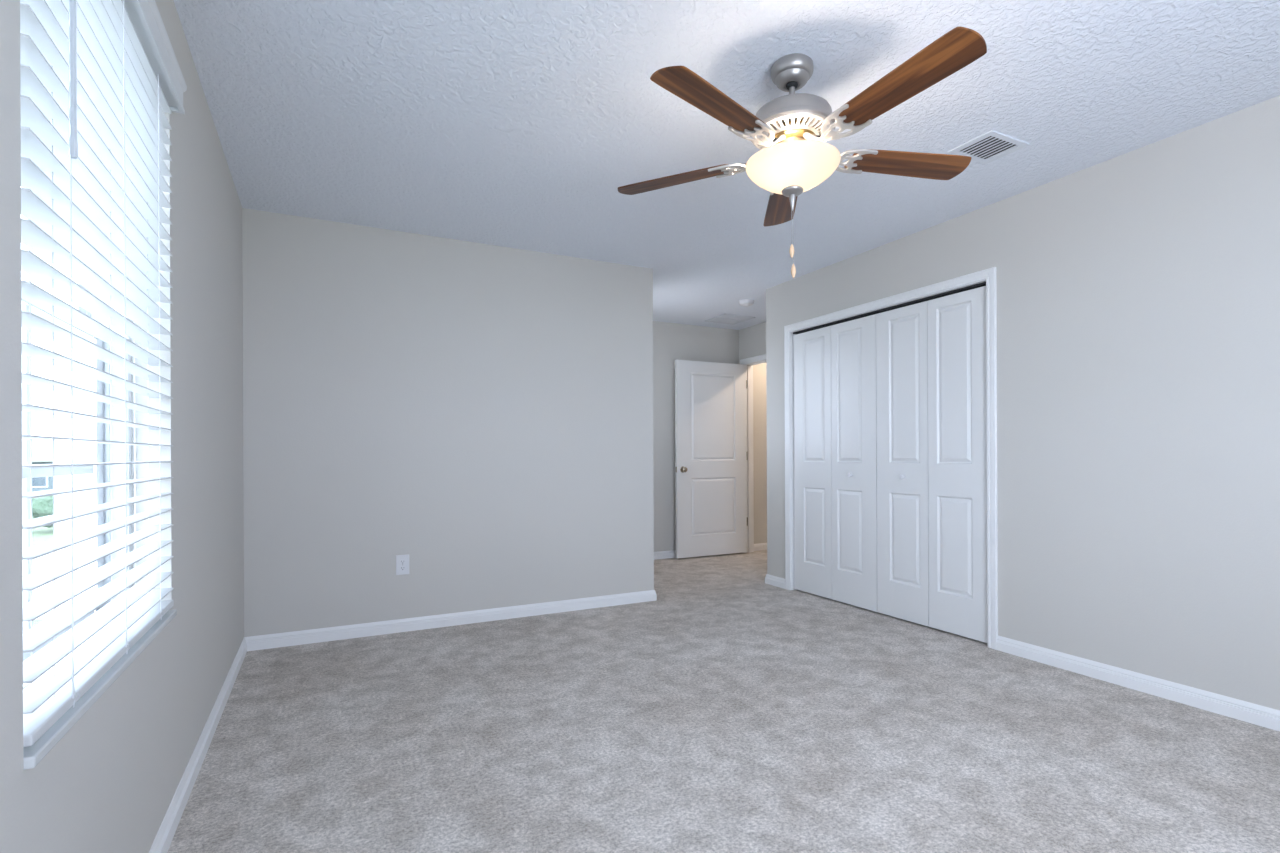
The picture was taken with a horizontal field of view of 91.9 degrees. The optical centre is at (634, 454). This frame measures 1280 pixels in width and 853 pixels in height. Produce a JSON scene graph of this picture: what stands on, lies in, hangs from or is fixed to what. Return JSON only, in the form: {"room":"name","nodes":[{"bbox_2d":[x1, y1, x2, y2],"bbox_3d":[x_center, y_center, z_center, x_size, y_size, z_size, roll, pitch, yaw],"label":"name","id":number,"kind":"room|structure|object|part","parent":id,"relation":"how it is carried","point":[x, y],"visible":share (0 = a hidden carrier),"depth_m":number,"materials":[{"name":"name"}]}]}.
{"room":"empty bedroom","nodes":[
{"label":"empty bedroom","id":0,"kind":"room"},
{"bbox_2d":[0,0,243,852],"bbox_3d":[-1.227,-0.143,1.265,0.261,2.440,4.891,0,0,-27],"label":"wall","id":1,"kind":"structure","parent":0,"point":[109,785],"depth_m":1.78,"materials":[{"name":"paint"}]},
{"bbox_2d":[21,268,176,769],"bbox_3d":[-1.229,-0.310,1.306,0.254,1.556,0.991,0,0,-27],"label":"window","id":2,"kind":"structure","parent":1,"relation":"in","point":[83,452],"depth_m":1.67,"materials":[{"name":"plastic"}]},
{"bbox_3d":[-1.302,-0.683,1.270,0.026,0.740,0.911,0,0,-27],"label":"sash","id":3,"kind":"part","parent":2,"relation":"part of","materials":[{"name":"plastic"}]},
{"bbox_3d":[-1.266,0.038,1.287,0.026,0.771,0.911,0,0,-27],"label":"sash","id":4,"kind":"part","parent":2,"relation":"part of","materials":[{"name":"plastic"}]},
{"bbox_3d":[-1.276,-0.310,1.283,0.150,1.556,0.991,0,0,-27],"label":"frame","id":5,"kind":"part","parent":2,"relation":"part of","materials":[{"name":"plastic"}]},
{"bbox_3d":[-1.160,0.459,1.339,0.106,0.018,0.991,0,0,-27],"label":"sill","id":6,"kind":"part","parent":2,"relation":"part of","materials":[{"name":"stone"}]},
{"bbox_2d":[20,0,186,746],"bbox_3d":[-1.129,-0.325,1.355,0.087,1.523,1.011,0,0,-27],"label":"window blind","id":7,"kind":"object","parent":2,"relation":"attached to","point":[99,79],"visible":0.91,"depth_m":1.23,"materials":[{"name":"plastic"}]},
{"bbox_3d":[-1.020,-0.309,1.045,0.003,1.460,0.002,0,0,-27],"label":"ladder cord","id":8,"kind":"part","parent":7,"relation":"part of","materials":[{"name":"white fabric"}]},
{"bbox_3d":[-0.999,-0.306,1.064,0.002,1.465,0.002,0,0,-27],"label":"lift cord","id":9,"kind":"part","parent":7,"relation":"part of","materials":[{"name":"white fabric"}]},
{"bbox_3d":[-0.972,-0.309,1.068,0.003,1.460,0.002,0,0,-27],"label":"ladder cord","id":10,"kind":"part","parent":7,"relation":"part of","materials":[{"name":"white fabric"}]},
{"bbox_3d":[-1.164,-0.308,1.333,0.003,1.460,0.002,0,0,-27],"label":"ladder cord","id":11,"kind":"part","parent":7,"relation":"part of","materials":[{"name":"white fabric"}]},
{"bbox_3d":[-1.138,0.427,1.346,0.050,0.018,0.972,0,0,-27],"label":"rail","id":12,"kind":"part","parent":7,"relation":"part of","materials":[{"name":"white plastic"}]},
{"bbox_3d":[-1.144,-0.306,1.352,0.002,1.465,0.002,0,0,-27],"label":"lift cord","id":13,"kind":"part","parent":7,"relation":"part of","materials":[{"name":"white fabric"}]},
{"bbox_3d":[-1.116,-0.308,1.356,0.003,1.460,0.002,0,0,-27],"label":"ladder cord","id":14,"kind":"part","parent":7,"relation":"part of","materials":[{"name":"white fabric"}]},
{"bbox_3d":[-1.306,-0.308,1.617,0.003,1.460,0.002,0,0,-27],"label":"ladder cord","id":15,"kind":"part","parent":7,"relation":"part of","materials":[{"name":"white fabric"}]},
{"bbox_3d":[-1.286,-0.305,1.636,0.002,1.465,0.002,0,0,-27],"label":"lift cord","id":16,"kind":"part","parent":7,"relation":"part of","materials":[{"name":"white fabric"}]},
{"bbox_3d":[-1.259,-0.308,1.641,0.003,1.460,0.002,0,0,-27],"label":"ladder cord","id":17,"kind":"part","parent":7,"relation":"part of","materials":[{"name":"white fabric"}]},
{"bbox_2d":[149,637,246,852],"bbox_3d":[-1.098,1.038,1.327,0.014,0.077,4.661,0,0,-27],"label":"baseboard","id":18,"kind":"structure","parent":1,"relation":"attached to","point":[162,841],"depth_m":2.05,"materials":[{"name":"paint"}]},
{"bbox_2d":[242,208,653,636],"bbox_3d":[-1.033,-0.144,4.033,2.564,2.440,0.115,0,0,-27],"label":"wall","id":19,"kind":"structure","parent":0,"point":[480,414],"depth_m":3.86,"materials":[{"name":"paint"}]},
{"bbox_2d":[396,555,408,574],"bbox_3d":[-1.412,0.671,3.772,0.077,0.120,0.008,0,0,-27],"label":"wall outlet","id":20,"kind":"object","parent":19,"relation":"attached to","point":[402,561],"visible":1,"depth_m":3.77,"materials":[{"name":"white plastic"}]},
{"bbox_2d":[245,590,656,650],"bbox_3d":[-0.993,1.037,3.978,2.578,0.077,0.014,0,0,-27],"label":"baseboard","id":21,"kind":"structure","parent":19,"relation":"attached to","point":[277,640],"depth_m":3.85,"materials":[{"name":"paint"}]},
{"bbox_2d":[653,321,738,551],"bbox_3d":[0.270,-0.150,6.435,1.918,2.440,0.115,0,0,-27],"label":"wall","id":22,"kind":"structure","parent":0,"point":[672,342],"depth_m":6.42,"materials":[{"name":"paint"}]},
{"bbox_2d":[654,550,675,559],"bbox_3d":[0.304,1.032,6.377,1.918,0.077,0.014,0,0,-27],"label":"baseboard","id":23,"kind":"structure","parent":22,"relation":"attached to","point":[661,554],"depth_m":6.38,"materials":[{"name":"paint"}]},
{"bbox_2d":[167,550,1279,852],"bbox_3d":[1.336,1.166,3.594,6.800,0.200,6.765,0,0,-27],"label":"floor","id":24,"kind":"structure","parent":0,"point":[731,710],"depth_m":2.29,"materials":[{"name":"carpet"}]},
{"bbox_2d":[174,0,1279,329],"bbox_3d":[1.325,-1.474,3.594,6.800,0.200,6.765,0,0,-27],"label":"ceiling","id":25,"kind":"structure","parent":0,"point":[518,124],"depth_m":2.42,"materials":[{"name":"white paint"}]},
{"bbox_2d":[705,313,754,324],"bbox_3d":[0.962,-1.368,6.245,0.364,0.010,0.360,0,0,-27],"label":"ceiling panel","id":26,"kind":"object","parent":25,"relation":"attached to","point":[725,318],"visible":1,"depth_m":6.23,"materials":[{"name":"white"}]},
{"bbox_2d":[739,299,753,306],"bbox_3d":[1.001,-1.350,5.526,0.136,0.046,0.136,0,0,-27],"label":"smoke detector","id":27,"kind":"object","parent":25,"relation":"attached to","point":[745,302],"visible":1,"depth_m":5.48,"materials":[{"name":"white plastic"}]},
{"bbox_2d":[618,27,986,278],"bbox_3d":[0.579,-0.996,2.127,1.330,0.750,1.270,0,0,-27],"label":"ceiling fan","id":28,"kind":"object","parent":25,"relation":"hanging from","point":[790,132],"visible":1,"depth_m":2.06,"materials":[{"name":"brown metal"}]},
{"bbox_3d":[0.150,-1.047,2.362,0.454,0.006,0.133,-2,10,24],"label":"blade","id":29,"kind":"part","parent":28,"relation":"part of","materials":[{"name":"brown wood"}]},
{"bbox_3d":[0.237,-1.062,1.868,0.454,0.006,0.133,1,10,-44],"label":"blade","id":30,"kind":"part","parent":28,"relation":"part of","materials":[{"name":"brown wood"}]},
{"bbox_3d":[0.394,-1.060,2.254,0.231,0.055,0.124,-2,-1,24],"label":"blade arm","id":31,"kind":"part","parent":28,"relation":"part of","materials":[{"name":"metal"}]},
{"bbox_3d":[0.427,-1.065,2.056,0.231,0.055,0.124,1,-1,-44],"label":"blade arm","id":32,"kind":"part","parent":28,"relation":"part of","materials":[{"name":"metal"}]},
{"bbox_3d":[0.624,-1.060,2.619,0.133,0.006,0.454,-11,-2,9],"label":"blade","id":33,"kind":"part","parent":28,"relation":"part of","materials":[{"name":"brown wood"}]},
{"bbox_3d":[0.560,-0.769,2.180,0.002,0.193,0.002,0,0,-27],"label":"pull chain","id":34,"kind":"part","parent":28,"relation":"part of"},
{"bbox_3d":[0.556,-0.979,2.179,0.324,0.098,0.324,0,0,-27],"label":"lamp shade","id":35,"kind":"part","parent":28,"relation":"part of","materials":[{"name":"white glass"}]},
{"bbox_3d":[0.643,-1.070,2.025,0.124,0.055,0.231,0,-2,-30],"label":"blade arm","id":36,"kind":"part","parent":28,"relation":"part of","materials":[{"name":"metal"}]},
{"bbox_3d":[0.732,-1.063,2.206,0.231,0.055,0.124,0,0,-9],"label":"blade arm","id":37,"kind":"part","parent":28,"relation":"part of","materials":[{"name":"metal"}]},
{"bbox_3d":[0.995,-1.056,2.251,0.454,0.006,0.133,0,-11,-9],"label":"blade","id":38,"kind":"part","parent":28,"relation":"part of","materials":[{"name":"brown wood"}]},
{"bbox_3d":[0.778,-1.075,1.794,0.133,0.006,0.454,12,-8,-29],"label":"blade","id":39,"kind":"part","parent":28,"relation":"part of","materials":[{"name":"brown wood"}]},
{"bbox_2d":[948,130,1029,163],"bbox_3d":[1.584,-1.372,2.769,0.264,0.007,0.204,0,0,-27],"label":"ceiling vent","id":40,"kind":"object","parent":25,"relation":"in","point":[992,145],"visible":0.99,"depth_m":2.76,"materials":[{"name":"white metal"}]},
{"bbox_2d":[739,322,765,363],"bbox_3d":[1.509,-0.155,6.232,0.115,2.440,1.588,0,0,-27],"label":"wall","id":41,"kind":"structure","parent":0,"point":[752,339],"depth_m":6.59,"materials":[{"name":"paint"}]},
{"bbox_2d":[675,360,747,557],"bbox_3d":[0.818,0.041,6.505,0.880,2.022,0.155,0,0,-27],"label":"door","id":42,"kind":"structure","parent":41,"relation":"in","point":[711,450],"depth_m":6.47,"materials":[{"name":"paint"}]},
{"bbox_3d":[0.507,0.150,6.295,0.064,0.064,0.060,0,0,-27],"label":"knob","id":43,"kind":"part","parent":42,"relation":"part of","materials":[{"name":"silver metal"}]},
{"bbox_2d":[740,354,765,552],"bbox_3d":[1.435,0.013,6.364,0.132,2.105,0.975,0,0,-27],"label":"door frame","id":44,"kind":"structure","parent":41,"relation":"attached to","point":[749,362],"depth_m":6.74,"materials":[{"name":"paint"}]},
{"bbox_2d":[753,363,766,543],"bbox_3d":[2.476,-0.159,6.553,1.902,2.440,1.900,0,0,-27],"label":"wall","id":45,"kind":"structure","parent":0,"point":[759,371],"depth_m":6.91,"materials":[{"name":"paint"}]},
{"bbox_2d":[754,543,766,550],"bbox_3d":[2.082,1.024,7.238,1.802,0.077,0.014,0,0,-27],"label":"baseboard","id":46,"kind":"structure","parent":45,"relation":"attached to","point":[761,546],"depth_m":6.89,"materials":[{"name":"paint"}]},
{"bbox_2d":[766,95,1279,709],"bbox_3d":[2.545,-0.160,3.141,0.800,2.440,4.867,0,0,-27],"label":"wall","id":47,"kind":"structure","parent":0,"point":[1138,290],"depth_m":2.80,"materials":[{"name":"paint"}]},
{"bbox_2d":[765,574,784,588],"bbox_3d":[1.147,1.028,5.033,0.014,0.077,0.256,0,0,-27],"label":"baseboard","id":48,"kind":"structure","parent":47,"relation":"attached to","point":[776,581],"depth_m":5.03,"materials":[{"name":"paint"}]},
{"bbox_2d":[793,314,876,611],"bbox_3d":[1.438,0.056,4.510,0.064,1.994,0.815,0,0,-27],"label":"door","id":49,"kind":"structure","parent":47,"relation":"in","point":[835,406],"depth_m":4.47,"materials":[{"name":"paint"}]},
{"bbox_2d":[784,267,997,649],"bbox_3d":[1.637,0.021,4.172,0.132,2.087,1.726,0,0,-27],"label":"door frame","id":50,"kind":"structure","parent":47,"relation":"attached to","point":[987,277],"depth_m":3.59,"materials":[{"name":"paint"}]},
{"bbox_2d":[876,286,987,642],"bbox_3d":[1.797,0.055,3.792,0.064,1.994,0.781,0,0,-27],"label":"door","id":51,"kind":"structure","parent":47,"relation":"in","point":[931,354],"depth_m":3.76,"materials":[{"name":"paint"}]},
{"bbox_2d":[996,636,1279,731],"bbox_3d":[2.601,1.022,2.131,0.014,0.077,2.784,0,0,-27],"label":"baseboard","id":52,"kind":"structure","parent":47,"relation":"attached to","point":[1252,713],"depth_m":2.75,"materials":[{"name":"paint"}]},
{"label":"outside","id":53,"kind":"structure","parent":0,"visible":0},
{"bbox_2d":[32,516,52,626],"bbox_3d":[-76.045,4.154,51.376,210.000,0.300,280.000,0,0,-27],"label":"ground","id":54,"kind":"structure","parent":53,"point":[40,535],"depth_m":28.73,"materials":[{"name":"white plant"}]},
{"bbox_2d":[32,439,52,491],"bbox_3d":[-53.703,1.206,60.336,30.000,5.400,12.000,0,0,-27],"label":"house","id":55,"kind":"structure","parent":54,"relation":"on","point":[42,450],"depth_m":55.41,"materials":[{"name":"beige paint"}]},
{"bbox_3d":[-53.206,2.154,54.885,1.560,1.300,0.050,0,0,-27],"label":"pane","id":56,"kind":"part","parent":55,"relation":"part of","materials":[{"name":"blue glass"}]},
{"bbox_2d":[32,495,52,527],"bbox_3d":[-28.637,2.750,30.827,2.877,2.125,2.976,0,0,-27],"label":"street tree","id":57,"kind":"object","parent":54,"relation":"on","point":[41,506],"visible":0.25,"depth_m":29.50,"materials":[{"name":"green plant"}]},
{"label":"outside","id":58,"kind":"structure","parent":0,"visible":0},
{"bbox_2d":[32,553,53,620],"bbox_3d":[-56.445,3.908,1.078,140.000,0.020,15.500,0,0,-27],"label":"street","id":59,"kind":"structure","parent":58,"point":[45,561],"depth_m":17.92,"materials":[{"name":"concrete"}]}
]}

